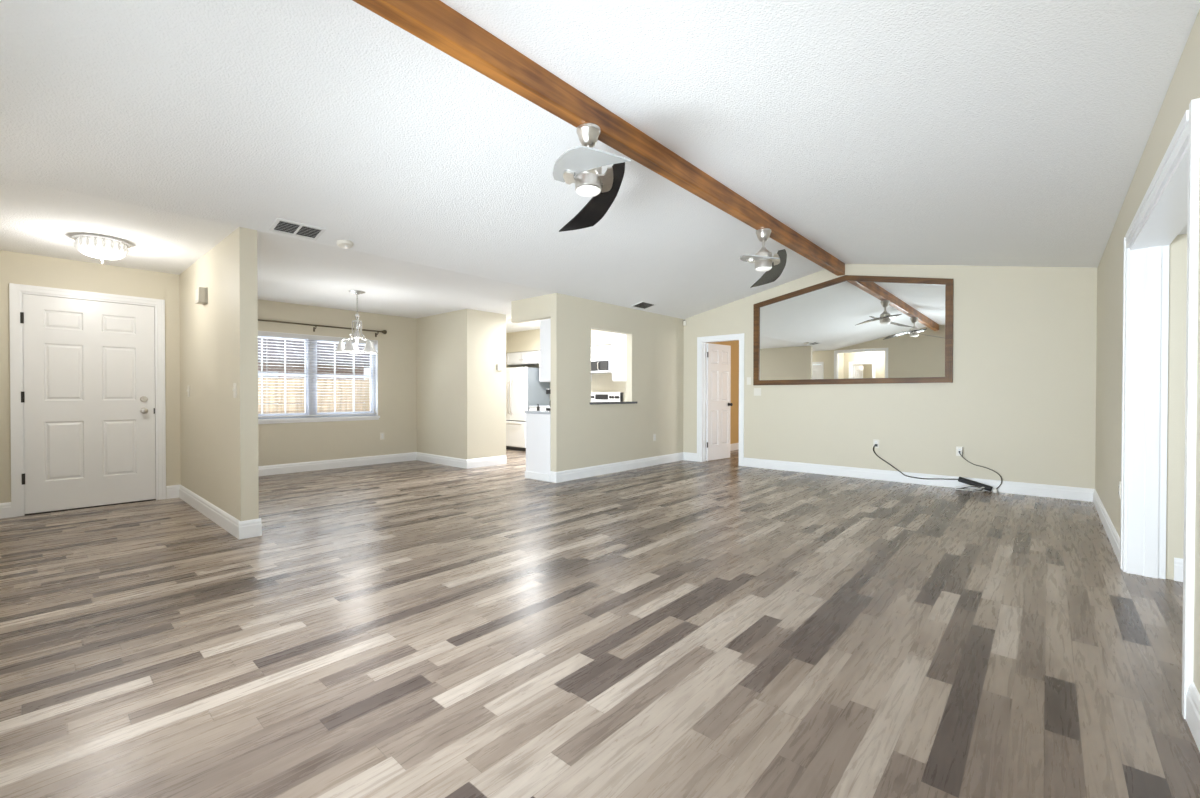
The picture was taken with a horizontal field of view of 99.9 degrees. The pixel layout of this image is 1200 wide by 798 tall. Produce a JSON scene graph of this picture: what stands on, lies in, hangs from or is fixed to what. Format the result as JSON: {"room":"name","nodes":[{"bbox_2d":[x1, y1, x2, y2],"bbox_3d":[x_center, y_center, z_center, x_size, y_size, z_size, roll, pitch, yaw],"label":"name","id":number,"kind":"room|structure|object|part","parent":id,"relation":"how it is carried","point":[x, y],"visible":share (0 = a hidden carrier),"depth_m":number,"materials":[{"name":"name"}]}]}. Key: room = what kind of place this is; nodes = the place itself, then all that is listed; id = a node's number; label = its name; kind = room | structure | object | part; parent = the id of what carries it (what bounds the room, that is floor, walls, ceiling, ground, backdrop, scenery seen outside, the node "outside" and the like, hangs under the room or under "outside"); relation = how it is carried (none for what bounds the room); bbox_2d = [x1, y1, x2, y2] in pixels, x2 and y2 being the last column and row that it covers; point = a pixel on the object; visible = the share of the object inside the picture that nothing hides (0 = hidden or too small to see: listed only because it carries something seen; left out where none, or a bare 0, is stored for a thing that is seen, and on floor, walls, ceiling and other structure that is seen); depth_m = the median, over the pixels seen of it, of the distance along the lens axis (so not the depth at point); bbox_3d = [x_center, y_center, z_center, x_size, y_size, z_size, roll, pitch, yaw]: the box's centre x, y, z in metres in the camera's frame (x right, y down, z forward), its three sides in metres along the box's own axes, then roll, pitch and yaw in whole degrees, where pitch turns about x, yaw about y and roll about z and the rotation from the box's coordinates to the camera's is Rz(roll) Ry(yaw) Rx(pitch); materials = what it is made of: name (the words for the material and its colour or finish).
{"room":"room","nodes":[
{"label":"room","id":0,"kind":"room"},
{"bbox_2d":[0,250,180,502],"bbox_3d":[-5.187,-0.134,4.848,0.120,2.410,1.770,1,1,42],"label":"wall","id":1,"kind":"structure","parent":0,"point":[15,267],"depth_m":4.95,"materials":[{"name":"beige paint"}]},
{"bbox_2d":[9,283,165,516],"bbox_3d":[-5.031,0.009,5.010,0.136,2.121,1.073,1,1,42],"label":"trim","id":2,"kind":"structure","parent":1,"relation":"attached to","point":[16,291],"depth_m":4.67,"materials":[{"name":"white paint"}]},
{"bbox_2d":[20,294,155,513],"bbox_3d":[-4.994,0.045,4.966,0.115,2.026,0.929,1,1,42],"label":"door","id":3,"kind":"structure","parent":1,"relation":"in","point":[88,396],"depth_m":4.94,"materials":[{"name":"white paint"}]},
{"bbox_3d":[-4.728,0.121,5.233,0.071,0.064,0.064,1,1,42],"label":"knob","id":4,"kind":"part","parent":3,"relation":"part of","materials":[{"name":"silver metal"}]},
{"bbox_2d":[0,485,179,518],"bbox_3d":[-5.105,1.003,4.850,0.016,0.137,1.670,1,1,42],"label":"baseboard","id":5,"kind":"structure","parent":1,"relation":"attached to","point":[172,491],"depth_m":5.38,"materials":[{"name":"white paint"}]},
{"bbox_2d":[25,499,155,514],"bbox_3d":[-5.038,1.065,5.025,0.121,0.010,0.915,1,1,42],"label":"threshold","id":6,"kind":"object","parent":1,"relation":"attached to","point":[150,499],"depth_m":4.96,"materials":[{"name":"wood"}]},
{"bbox_2d":[179,227,258,520],"bbox_3d":[-4.062,-0.135,5.112,3.536,2.410,0.118,1,1,42],"label":"wall","id":7,"kind":"structure","parent":0,"point":[219,337],"depth_m":4.23,"materials":[{"name":"beige paint"}]},
{"bbox_2d":[195,287,207,304],"bbox_3d":[-3.650,-0.945,4.616,0.156,0.142,0.067,1,1,42],"label":"door chime","id":8,"kind":"object","parent":7,"relation":"attached to","point":[201,293],"visible":1,"depth_m":4.57,"materials":[{"name":"beige plastic"}]},
{"bbox_2d":[179,485,261,539],"bbox_3d":[-4.000,1.002,5.065,3.396,0.137,0.150,1,1,42],"label":"baseboard","id":9,"kind":"structure","parent":7,"relation":"attached to","point":[239,529],"depth_m":4.21,"materials":[{"name":"white paint"}]},
{"bbox_2d":[232,383,236,397],"bbox_3d":[-2.887,-0.068,3.978,0.070,0.116,0.018,1,1,42],"label":"light switch","id":10,"kind":"object","parent":7,"relation":"attached to","point":[234,384],"visible":1,"depth_m":3.98,"materials":[{"name":"beige plastic"}]},
{"bbox_2d":[258,299,416,465],"bbox_3d":[-3.991,-0.158,7.735,0.150,2.410,3.902,1,1,42],"label":"wall","id":11,"kind":"structure","parent":0,"point":[279,443],"depth_m":7.86,"materials":[{"name":"beige paint"}]},
{"bbox_2d":[258,331,379,423],"bbox_3d":[-4.236,-0.299,7.423,0.165,1.274,1.942,1,1,42],"label":"window","id":12,"kind":"structure","parent":11,"relation":"in","point":[310,398],"depth_m":7.45,"materials":[{"name":"white plastic"}]},
{"bbox_3d":[-4.590,-0.326,7.098,0.035,1.124,0.856,1,1,42],"label":"sash","id":13,"kind":"part","parent":12,"relation":"part of","materials":[{"name":"white plastic"}]},
{"bbox_2d":[258,331,376,417],"bbox_3d":[-4.215,-0.340,7.404,0.073,1.179,1.862,1,1,42],"label":"window blind","id":14,"kind":"object","parent":12,"relation":"attached to","point":[260,333],"visible":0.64,"depth_m":7.41,"materials":[{"name":"beige plastic"}]},
{"bbox_3d":[-4.604,-0.317,6.978,0.054,1.119,0.004,1,1,42],"label":"ladder cord","id":15,"kind":"part","parent":14,"relation":"part of","materials":[{"name":"white fabric"}]},
{"bbox_3d":[-4.233,-0.320,7.396,0.054,1.119,0.004,1,1,42],"label":"ladder cord","id":16,"kind":"part","parent":14,"relation":"part of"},
{"bbox_3d":[-4.222,0.240,7.415,0.050,0.018,1.862,1,1,42],"label":"rail","id":17,"kind":"part","parent":14,"relation":"part of","materials":[{"name":"white plastic"}]},
{"bbox_3d":[-3.838,-0.323,7.842,0.054,1.119,0.004,1,1,42],"label":"ladder cord","id":18,"kind":"part","parent":14,"relation":"part of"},
{"bbox_3d":[-4.212,0.306,7.407,0.100,0.065,1.942,1,1,42],"label":"sill","id":19,"kind":"part","parent":12,"relation":"part of","materials":[{"name":"white paint"}]},
{"bbox_3d":[-3.956,-0.332,7.814,0.035,1.124,0.856,1,1,42],"label":"sash","id":20,"kind":"part","parent":12,"relation":"part of","materials":[{"name":"white plastic"}]},
{"bbox_2d":[258,319,386,336],"bbox_3d":[-4.153,-1.044,7.344,0.114,0.119,2.112,1,1,42],"label":"curtain rod","id":21,"kind":"object","parent":11,"relation":"attached to","point":[314,328],"visible":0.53,"depth_m":7.38,"materials":[{"name":"brown metal"}]},
{"bbox_3d":[-4.136,-1.070,7.328,0.021,0.021,2.000,1,1,42],"label":"rod","id":22,"kind":"part","parent":21,"relation":"part of","materials":[{"name":"brown metal"}]},
{"bbox_2d":[258,452,416,475],"bbox_3d":[-4.173,0.981,7.417,0.016,0.137,3.171,1,1,42],"label":"baseboard","id":23,"kind":"structure","parent":11,"relation":"attached to","point":[266,470],"depth_m":7.59,"materials":[{"name":"white paint"}]},
{"bbox_2d":[417,309,505,459],"bbox_3d":[-2.575,-0.164,8.598,2.175,2.410,0.731,1,1,42],"label":"wall","id":24,"kind":"structure","parent":0,"point":[461,390],"depth_m":7.94,"materials":[{"name":"beige paint"}]},
{"bbox_2d":[416,452,506,468],"bbox_3d":[-2.323,0.975,8.373,1.515,0.137,0.747,1,1,42],"label":"baseboard","id":25,"kind":"structure","parent":24,"relation":"attached to","point":[444,460],"depth_m":7.94,"materials":[{"name":"white paint"}]},
{"bbox_2d":[497,363,501,370],"bbox_3d":[-1.596,-0.510,8.041,0.023,0.110,0.090,1,1,42],"label":"thermostat","id":26,"kind":"object","parent":24,"relation":"attached to","point":[499,366],"visible":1,"depth_m":8.02,"materials":[{"name":"beige plastic"}]},
{"bbox_2d":[506,353,518,367],"bbox_3d":[-2.465,-0.179,10.300,0.120,2.410,1.960,1,1,42],"label":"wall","id":27,"kind":"structure","parent":0,"point":[507,366],"depth_m":10.78,"materials":[{"name":"beige paint"}]},
{"bbox_2d":[511,294,550,322],"bbox_3d":[-0.895,-1.205,6.773,0.796,0.290,0.110,1,1,42],"label":"wall header","id":28,"kind":"structure","parent":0,"point":[539,307],"depth_m":6.72,"materials":[{"name":"beige paint"}]},
{"bbox_2d":[506,329,611,352],"bbox_3d":[-0.600,-1.171,9.680,3.480,0.410,0.400,1,1,42],"label":"wall","id":29,"kind":"structure","parent":0,"point":[529,340],"depth_m":10.12,"materials":[{"name":"beige paint"}]},
{"bbox_2d":[519,365,625,400],"bbox_3d":[-0.329,-0.172,9.795,3.946,2.410,0.120,1,1,42],"label":"wall","id":30,"kind":"structure","parent":0,"point":[600,382],"depth_m":9.33,"materials":[{"name":"beige paint"}]},
{"bbox_2d":[507,350,539,365],"bbox_3d":[-1.488,-0.843,10.468,1.010,0.258,0.400,1,1,42],"label":"upper cabinet","id":31,"kind":"object","parent":30,"relation":"attached to","point":[525,358],"visible":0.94,"depth_m":10.34,"materials":[{"name":"white paint"}]},
{"bbox_3d":[-1.786,-0.844,10.508,0.490,0.218,0.018,1,1,42],"label":"door","id":32,"kind":"part","parent":31,"relation":"part of","materials":[{"name":"white paint"}]},
{"bbox_3d":[-1.412,-0.841,10.177,0.490,0.218,0.018,1,1,42],"label":"door","id":33,"kind":"part","parent":31,"relation":"part of","materials":[{"name":"white paint"}]},
{"bbox_2d":[539,351,591,381],"bbox_3d":[-0.692,-0.651,9.777,1.090,0.628,0.380,1,1,42],"label":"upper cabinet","id":34,"kind":"object","parent":30,"relation":"attached to","point":[539,351],"visible":0.05,"depth_m":10.00,"materials":[{"name":"white paint"}]},
{"bbox_3d":[-1.066,-0.652,9.898,0.350,0.588,0.018,1,1,42],"label":"door","id":35,"kind":"part","parent":34,"relation":"part of","materials":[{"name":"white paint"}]},
{"bbox_2d":[591,344,611,357],"bbox_3d":[0.007,-0.849,9.155,0.770,0.218,0.380,1,1,42],"label":"upper cabinet","id":36,"kind":"object","parent":30,"relation":"attached to","point":[597,351],"visible":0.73,"depth_m":8.93,"materials":[{"name":"white paint"}]},
{"bbox_2d":[591,357,611,373],"bbox_3d":[-0.019,-0.603,9.127,0.756,0.265,0.460,1,1,42],"label":"microwave","id":37,"kind":"object","parent":36,"relation":"attached to","point":[600,365],"visible":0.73,"depth_m":8.84,"materials":[{"name":"white metal"}]},
{"bbox_3d":[-0.207,-0.585,9.048,0.576,0.170,0.029,1,1,42],"label":"door","id":38,"kind":"part","parent":37,"relation":"part of","materials":[{"name":"grey glass"}]},
{"bbox_3d":[0.076,-0.582,8.797,0.172,0.170,0.029,1,1,42],"label":"control panel","id":39,"kind":"part","parent":37,"relation":"part of","materials":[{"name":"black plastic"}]},
{"bbox_3d":[0.045,-0.847,8.911,0.370,0.178,0.018,1,1,42],"label":"door","id":40,"kind":"part","parent":36,"relation":"part of","materials":[{"name":"white paint"}]},
{"bbox_2d":[0,449,1199,797],"bbox_3d":[0.990,1.131,4.745,13.200,0.100,14.800,1,1,42],"label":"floor","id":41,"kind":"structure","parent":0,"point":[719,628],"depth_m":2.31,"materials":[{"name":"laminate"}]},
{"bbox_2d":[506,366,549,450],"bbox_3d":[-1.593,0.188,10.330,0.890,1.667,0.722,1,1,42],"label":"refrigerator","id":42,"kind":"object","parent":41,"relation":"on","point":[524,389],"visible":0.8,"depth_m":10.01,"materials":[{"name":"white metal"}]},
{"bbox_3d":[-1.932,-0.103,10.282,0.442,1.060,0.070,1,1,42],"label":"door","id":43,"kind":"part","parent":42,"relation":"part of","materials":[{"name":"white metal"}]},
{"bbox_3d":[-1.839,-0.032,10.111,0.024,0.663,0.070,1,1,42],"label":"handle","id":44,"kind":"part","parent":42,"relation":"part of","materials":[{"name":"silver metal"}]},
{"bbox_3d":[-1.779,-0.031,10.058,0.024,0.663,0.070,1,1,42],"label":"handle","id":45,"kind":"part","parent":42,"relation":"part of","materials":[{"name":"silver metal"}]},
{"bbox_3d":[-1.748,0.993,10.164,0.880,0.060,0.035,1,1,42],"label":"kick plate","id":46,"kind":"part","parent":42,"relation":"part of","materials":[{"name":"black plastic"}]},
{"bbox_3d":[-1.766,0.698,10.141,0.890,0.510,0.070,1,1,42],"label":"freezer drawer","id":47,"kind":"part","parent":42,"relation":"part of","materials":[{"name":"white metal"}]},
{"bbox_3d":[-1.597,-0.100,9.985,0.442,1.060,0.070,1,1,42],"label":"door","id":48,"kind":"part","parent":42,"relation":"part of","materials":[{"name":"white metal"}]},
{"bbox_2d":[591,392,622,401],"bbox_3d":[-0.106,0.448,9.037,0.760,1.145,0.696,1,1,42],"label":"stove","id":49,"kind":"object","parent":41,"relation":"on","point":[595,396],"visible":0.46,"depth_m":9.20,"materials":[{"name":"white metal"}]},
{"bbox_2d":[873,444,992,491],"bbox_3d":[4.068,0.833,6.242,1.258,0.471,0.070,1,1,42],"label":"power strip","id":50,"kind":"object","parent":41,"relation":"on","point":[960,479],"visible":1,"depth_m":5.99,"materials":[{"name":"black plastic"}]},
{"bbox_3d":[3.970,0.801,6.347,0.973,0.395,0.045,1,1,42],"label":"cord","id":51,"kind":"part","parent":50,"relation":"part of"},
{"bbox_2d":[955,485,984,491],"bbox_3d":[4.312,1.038,5.887,0.283,0.057,0.078,1,1,42],"label":"cord","id":52,"kind":"object","parent":41,"relation":"on","point":[978,487],"visible":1,"depth_m":5.87,"materials":[{"name":"plastic"}]},
{"bbox_2d":[958,447,1001,492],"bbox_3d":[4.447,0.824,5.910,0.414,0.498,0.063,1,1,44],"label":"loose cable","id":53,"kind":"object","parent":41,"relation":"on","point":[994,490],"visible":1,"depth_m":5.86,"materials":[{"name":"black plastic"}]},
{"bbox_3d":[-0.173,0.623,7.395,0.511,0.865,1.953,1,1,42],"label":"base cabinet","id":54,"kind":"object","parent":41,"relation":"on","visible":0},
{"bbox_2d":[525,471,549,481],"bbox_3d":[-0.827,1.016,6.639,0.481,0.090,0.014,1,1,42],"label":"trim","id":55,"kind":"structure","parent":54,"relation":"attached to","point":[532,475],"depth_m":6.62,"materials":[{"name":"white paint"}]},
{"bbox_2d":[525,410,550,413],"bbox_3d":[-0.162,0.171,7.386,0.489,0.036,2.025,1,1,42],"label":"countertop","id":56,"kind":"structure","parent":54,"relation":"on","point":[532,411],"depth_m":6.63,"materials":[{"name":"white stone"}]},
{"bbox_2d":[529,408,545,410],"bbox_3d":[-0.780,0.601,9.691,1.090,0.865,0.640,1,1,42],"label":"base cabinet","id":57,"kind":"object","parent":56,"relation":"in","point":[530,409],"visible":0.02,"depth_m":9.71,"materials":[{"name":"white paint"}]},
{"bbox_2d":[529,405,549,407],"bbox_3d":[-0.773,0.150,9.696,1.088,0.036,0.618,1,1,42],"label":"countertop","id":58,"kind":"structure","parent":57,"relation":"on","point":[540,406],"depth_m":9.70,"materials":[{"name":"white stone"}]},
{"bbox_2d":[546,389,550,410],"bbox_3d":[-0.601,0.013,6.843,0.200,0.290,0.180,1,1,42],"label":"coffee maker","id":59,"kind":"object","parent":56,"relation":"on","point":[548,391],"visible":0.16,"depth_m":6.82,"materials":[{"name":"black plastic"}]},
{"bbox_2d":[526,413,550,474],"bbox_3d":[-0.815,0.629,6.647,0.479,0.865,0.018,1,1,42],"label":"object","id":60,"kind":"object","parent":54,"relation":"attached to","point":[538,426],"depth_m":6.63,"materials":[{"name":"white paint"}]},
{"bbox_2d":[0,0,1199,332],"bbox_3d":[-1.630,-1.649,4.330,9.292,0.640,10.734,1,1,42],"label":"ceiling","id":61,"kind":"structure","parent":0,"point":[902,132],"depth_m":3.03,"materials":[{"name":"white paint"}]},
{"bbox_2d":[71,234,130,262],"bbox_3d":[-4.169,-1.234,4.223,0.356,0.195,0.356,1,1,42],"label":"ceiling light","id":62,"kind":"object","parent":61,"relation":"attached to","point":[101,247],"visible":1,"depth_m":4.13,"materials":[{"name":"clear glass"}]},
{"bbox_3d":[-4.169,-1.242,4.223,0.305,0.124,0.305,1,1,42],"label":"lamp shade","id":63,"kind":"part","parent":62,"relation":"part of","materials":[{"name":"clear glass"}]},
{"bbox_2d":[269,218,325,240],"bbox_3d":[-2.422,-1.357,4.043,0.217,0.052,0.344,1,1,42],"label":"ceiling vent","id":64,"kind":"object","parent":61,"relation":"in","point":[283,226],"visible":1,"depth_m":4.04,"materials":[{"name":"white metal"}]},
{"bbox_2d":[336,240,352,248],"bbox_3d":[-2.209,-1.338,4.369,0.132,0.053,0.131,0,1,-42],"label":"smoke detector","id":65,"kind":"object","parent":61,"relation":"attached to","point":[345,244],"visible":1,"depth_m":4.34,"materials":[{"name":"beige plastic"}]},
{"bbox_2d":[335,290,377,353],"bbox_3d":[-3.040,-0.967,6.346,0.503,0.765,0.489,1,1,42],"label":"chandelier","id":66,"kind":"object","parent":61,"relation":"hanging from","point":[369,348],"visible":1,"depth_m":6.30,"materials":[{"name":"white glass"}]},
{"bbox_3d":[-3.228,-0.654,6.290,0.151,0.140,0.151,1,1,42],"label":"lamp shade","id":67,"kind":"part","parent":66,"relation":"part of","materials":[{"name":"white glass"}]},
{"bbox_3d":[-3.148,-0.848,6.309,0.175,0.276,0.013,0,1,-14],"label":"arm","id":68,"kind":"part","parent":66,"relation":"part of","materials":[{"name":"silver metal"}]},
{"bbox_3d":[-3.061,-0.653,6.151,0.151,0.140,0.151,1,1,42],"label":"lamp shade","id":69,"kind":"part","parent":66,"relation":"part of","materials":[{"name":"white glass"}]},
{"bbox_3d":[-3.055,-0.847,6.232,0.013,0.276,0.175,0,1,4],"label":"arm","id":70,"kind":"part","parent":66,"relation":"part of","materials":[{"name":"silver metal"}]},
{"bbox_3d":[-3.149,-0.656,6.492,0.151,0.140,0.151,1,1,42],"label":"lamp shade","id":71,"kind":"part","parent":66,"relation":"part of","materials":[{"name":"white glass"}]},
{"bbox_3d":[-2.954,-0.847,6.296,0.175,0.275,0.013,0,1,22],"label":"arm","id":72,"kind":"part","parent":66,"relation":"part of","materials":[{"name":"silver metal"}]},
{"bbox_3d":[-2.877,-0.653,6.268,0.151,0.140,0.151,1,1,42],"label":"lamp shade","id":73,"kind":"part","parent":66,"relation":"part of","materials":[{"name":"white glass"}]},
{"bbox_3d":[-2.932,-0.655,6.479,0.151,0.140,0.151,1,1,42],"label":"lamp shade","id":74,"kind":"part","parent":66,"relation":"part of","materials":[{"name":"white glass"}]},
{"bbox_2d":[508,318,550,325],"bbox_3d":[-0.896,-1.335,8.470,1.320,0.060,0.600,1,1,42],"label":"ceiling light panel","id":75,"kind":"object","parent":61,"relation":"attached to","point":[531,323],"visible":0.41,"depth_m":8.74,"materials":[{"name":"white paint"}]},
{"bbox_2d":[353,0,844,275],"bbox_3d":[0.664,-1.759,3.951,0.098,0.162,8.013,1,1,42],"label":"beam","id":76,"kind":"structure","parent":61,"relation":"attached to","point":[433,22],"depth_m":2.90,"materials":[{"name":"brown wood"}]},
{"bbox_2d":[553,123,630,231],"bbox_3d":[-0.072,-1.443,3.123,0.442,0.456,1.192,0,1,-5],"label":"ceiling fan","id":77,"kind":"object","parent":76,"relation":"hanging from","point":[584,162],"visible":1,"depth_m":3.07,"materials":[{"name":"silver metal"}]},
{"bbox_3d":[-0.149,-1.314,2.859,0.248,0.202,0.814,0,1,-29],"label":"blade","id":78,"kind":"part","parent":77,"relation":"part of","materials":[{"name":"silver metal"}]},
{"bbox_3d":[0.005,-1.318,3.389,0.248,0.202,0.814,0,1,-29],"label":"blade","id":79,"kind":"part","parent":77,"relation":"part of","materials":[{"name":"black wood"}]},
{"bbox_2d":[740,228,786,287],"bbox_3d":[1.636,-1.463,5.048,0.442,0.446,1.192,0,1,22],"label":"ceiling fan","id":80,"kind":"object","parent":76,"relation":"hanging from","point":[763,259],"visible":1,"depth_m":5.01,"materials":[{"name":"silver metal"}]},
{"bbox_3d":[1.446,-1.339,4.848,0.248,0.202,0.814,0,1,-2],"label":"blade","id":81,"kind":"part","parent":80,"relation":"part of","materials":[{"name":"silver metal"}]},
{"bbox_3d":[1.825,-1.343,5.250,0.248,0.202,0.814,0,1,-2],"label":"blade","id":82,"kind":"part","parent":80,"relation":"part of","materials":[{"name":"black wood"}]},
{"bbox_2d":[631,301,655,308],"bbox_3d":[0.647,-1.387,7.476,0.221,0.053,0.334,1,1,42],"label":"ceiling vent","id":83,"kind":"object","parent":61,"relation":"in","point":[642,305],"visible":1,"depth_m":7.48,"materials":[{"name":"white metal"}]},
{"bbox_2d":[551,293,683,471],"bbox_3d":[0.431,-0.151,7.596,0.110,2.410,3.089,1,1,42],"label":"wall","id":84,"kind":"structure","parent":0,"point":[583,433],"depth_m":7.27,"materials":[{"name":"beige paint"}]},
{"bbox_2d":[540,319,550,380],"bbox_3d":[-0.534,-0.650,6.865,0.366,0.820,0.490,1,1,42],"label":"upper cabinet","id":85,"kind":"object","parent":84,"relation":"attached to","point":[545,325],"visible":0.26,"depth_m":6.71,"materials":[{"name":"white paint"}]},
{"bbox_2d":[590,401,636,403],"bbox_3d":[0.154,0.056,7.298,0.185,0.030,1.037,1,1,42],"label":"sill","id":86,"kind":"structure","parent":84,"relation":"attached to","point":[622,402],"depth_m":7.22,"materials":[{"name":"stone"}]},
{"bbox_2d":[550,452,683,482],"bbox_3d":[0.397,0.986,7.558,0.126,0.137,3.005,1,1,42],"label":"baseboard","id":87,"kind":"structure","parent":84,"relation":"attached to","point":[567,475],"depth_m":7.21,"materials":[{"name":"white paint"}]},
{"bbox_2d":[612,333,625,380],"bbox_3d":[0.637,-0.718,8.210,0.401,0.865,0.958,1,1,42],"label":"upper cabinet","id":88,"kind":"object","parent":84,"relation":"attached to","point":[618,340],"visible":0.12,"depth_m":7.88,"materials":[{"name":"white paint"}]},
{"bbox_3d":[0.354,-0.718,8.145,0.018,0.825,0.464,1,1,42],"label":"door","id":89,"kind":"part","parent":88,"relation":"part of","materials":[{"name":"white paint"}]},
{"bbox_2d":[730,443,738,450],"bbox_3d":[2.616,0.967,10.075,0.016,0.137,3.466,1,1,42],"label":"baseboard","id":90,"kind":"structure","parent":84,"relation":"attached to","point":[735,446],"depth_m":10.17,"materials":[{"name":"white paint"}]},
{"bbox_2d":[711,340,738,443],"bbox_3d":[4.182,-0.156,8.744,4.350,2.410,3.566,1,1,42],"label":"wall","id":91,"kind":"structure","parent":0,"point":[734,409],"depth_m":10.19,"materials":[{"name":"orange paint"}]},
{"bbox_2d":[683,264,1096,488],"bbox_3d":[3.377,-0.401,6.992,5.316,2.930,0.120,1,1,42],"label":"wall","id":92,"kind":"structure","parent":0,"point":[1019,403],"depth_m":5.99,"materials":[{"name":"beige paint"}]},
{"bbox_2d":[706,343,732,460],"bbox_3d":[2.058,0.050,8.660,0.693,1.975,0.107,0,1,-42],"label":"door","id":93,"kind":"structure","parent":92,"relation":"in","point":[718,357],"depth_m":8.66,"materials":[{"name":"white paint"}]},
{"bbox_2d":[697,333,743,465],"bbox_3d":[1.981,0.010,8.221,0.834,2.082,0.138,1,1,42],"label":"trim","id":94,"kind":"structure","parent":92,"relation":"attached to","point":[701,341],"depth_m":8.40,"materials":[{"name":"white paint"}]},
{"bbox_2d":[747,377,750,384],"bbox_3d":[2.314,-0.280,7.844,0.070,0.116,0.018,1,1,42],"label":"light switch","id":95,"kind":"object","parent":92,"relation":"attached to","point":[748,378],"visible":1,"depth_m":7.84,"materials":[{"name":"beige plastic"}]},
{"bbox_2d":[754,388,760,395],"bbox_3d":[2.417,-0.109,7.753,0.116,0.116,0.018,1,1,42],"label":"light switch","id":96,"kind":"object","parent":92,"relation":"attached to","point":[757,391],"visible":1,"depth_m":7.75,"materials":[{"name":"beige plastic"}]},
{"bbox_2d":[753,275,952,384],"bbox_3d":[3.317,-0.946,6.932,2.534,1.490,0.041,1,1,42],"label":"wall mirror","id":97,"kind":"object","parent":92,"relation":"attached to","point":[846,329],"visible":1,"depth_m":6.80,"materials":[{"name":"brown wood"}]},
{"bbox_2d":[873,439,878,447],"bbox_3d":[3.652,0.592,6.670,0.070,0.114,0.008,1,1,42],"label":"wall outlet","id":98,"kind":"object","parent":92,"relation":"attached to","point":[875,441],"visible":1,"depth_m":6.67,"materials":[{"name":"beige plastic"}]},
{"bbox_2d":[683,452,1093,501],"bbox_3d":[3.311,0.996,6.970,5.046,0.137,0.016,1,1,42],"label":"baseboard","id":99,"kind":"structure","parent":92,"relation":"attached to","point":[1032,489],"depth_m":6.34,"materials":[{"name":"white paint"}]},
{"bbox_2d":[956,446,961,455],"bbox_3d":[4.329,0.629,6.070,0.070,0.114,0.008,1,1,42],"label":"wall outlet","id":100,"kind":"object","parent":92,"relation":"attached to","point":[958,448],"visible":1,"depth_m":6.08,"materials":[{"name":"beige plastic"}]},
{"bbox_2d":[1095,9,1199,693],"bbox_3d":[2.600,-0.119,2.234,0.160,2.450,8.234,1,1,42],"label":"wall","id":101,"kind":"structure","parent":0,"point":[1184,87],"depth_m":3.51,"materials":[{"name":"beige paint"}]},
{"bbox_2d":[1119,481,1120,498],"bbox_3d":[3.584,0.627,3.479,0.008,0.114,0.070,1,1,42],"label":"wall outlet","id":102,"kind":"object","parent":101,"relation":"attached to","point":[1119,481],"visible":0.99,"depth_m":3.46,"materials":[{"name":"beige plastic"}]},
{"bbox_2d":[1093,489,1199,751],"bbox_3d":[2.539,1.036,2.310,0.016,0.137,8.014,1,1,42],"label":"baseboard","id":103,"kind":"structure","parent":101,"relation":"attached to","point":[1192,695],"depth_m":1.73,"materials":[{"name":"white paint"}]},
{"bbox_2d":[1120,98,1199,718],"bbox_3d":[2.777,0.036,2.446,0.185,2.135,2.055,1,1,42],"label":"door frame","id":104,"kind":"structure","parent":101,"relation":"attached to","point":[1170,202],"depth_m":3.08,"materials":[{"name":"white paint"}]},
{"bbox_2d":[1166,234,1186,579],"bbox_3d":[3.161,0.075,0.217,3.358,2.100,4.920,1,1,42],"label":"wall","id":105,"kind":"structure","parent":0,"point":[1174,503],"depth_m":3.05,"materials":[{"name":"beige paint"}]},
{"bbox_2d":[1174,558,1182,581],"bbox_3d":[4.610,1.042,2.057,3.018,0.137,0.016,1,1,42],"label":"baseboard","id":106,"kind":"structure","parent":105,"relation":"attached to","point":[1178,562],"depth_m":3.04,"materials":[{"name":"white paint"}]},
{"bbox_2d":[1178,224,1186,234],"bbox_3d":[3.189,-1.021,0.238,3.358,0.110,5.000,1,1,42],"label":"ceiling","id":107,"kind":"structure","parent":0,"point":[1184,230],"depth_m":2.98,"materials":[{"name":"white paint"}]},
{"label":"outside","id":108,"kind":"structure","parent":0,"visible":0},
{"bbox_3d":[-16.596,1.211,18.074,31.200,0.050,45.000,1,1,42],"label":"ground","id":109,"kind":"structure","parent":108,"visible":0},
{"bbox_2d":[258,378,369,413],"bbox_3d":[-4.811,0.343,13.627,0.102,1.800,18.000,1,1,42],"label":"fence","id":110,"kind":"object","parent":109,"relation":"on","point":[270,394],"visible":0.02,"depth_m":11.62,"materials":[{"name":"beige wood"}]},
{"bbox_2d":[258,337,369,412],"bbox_3d":[-14.979,-0.932,14.751,5.200,4.300,15.200,1,1,42],"label":"house","id":111,"kind":"structure","parent":109,"relation":"on","point":[290,368],"depth_m":17.14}
]}

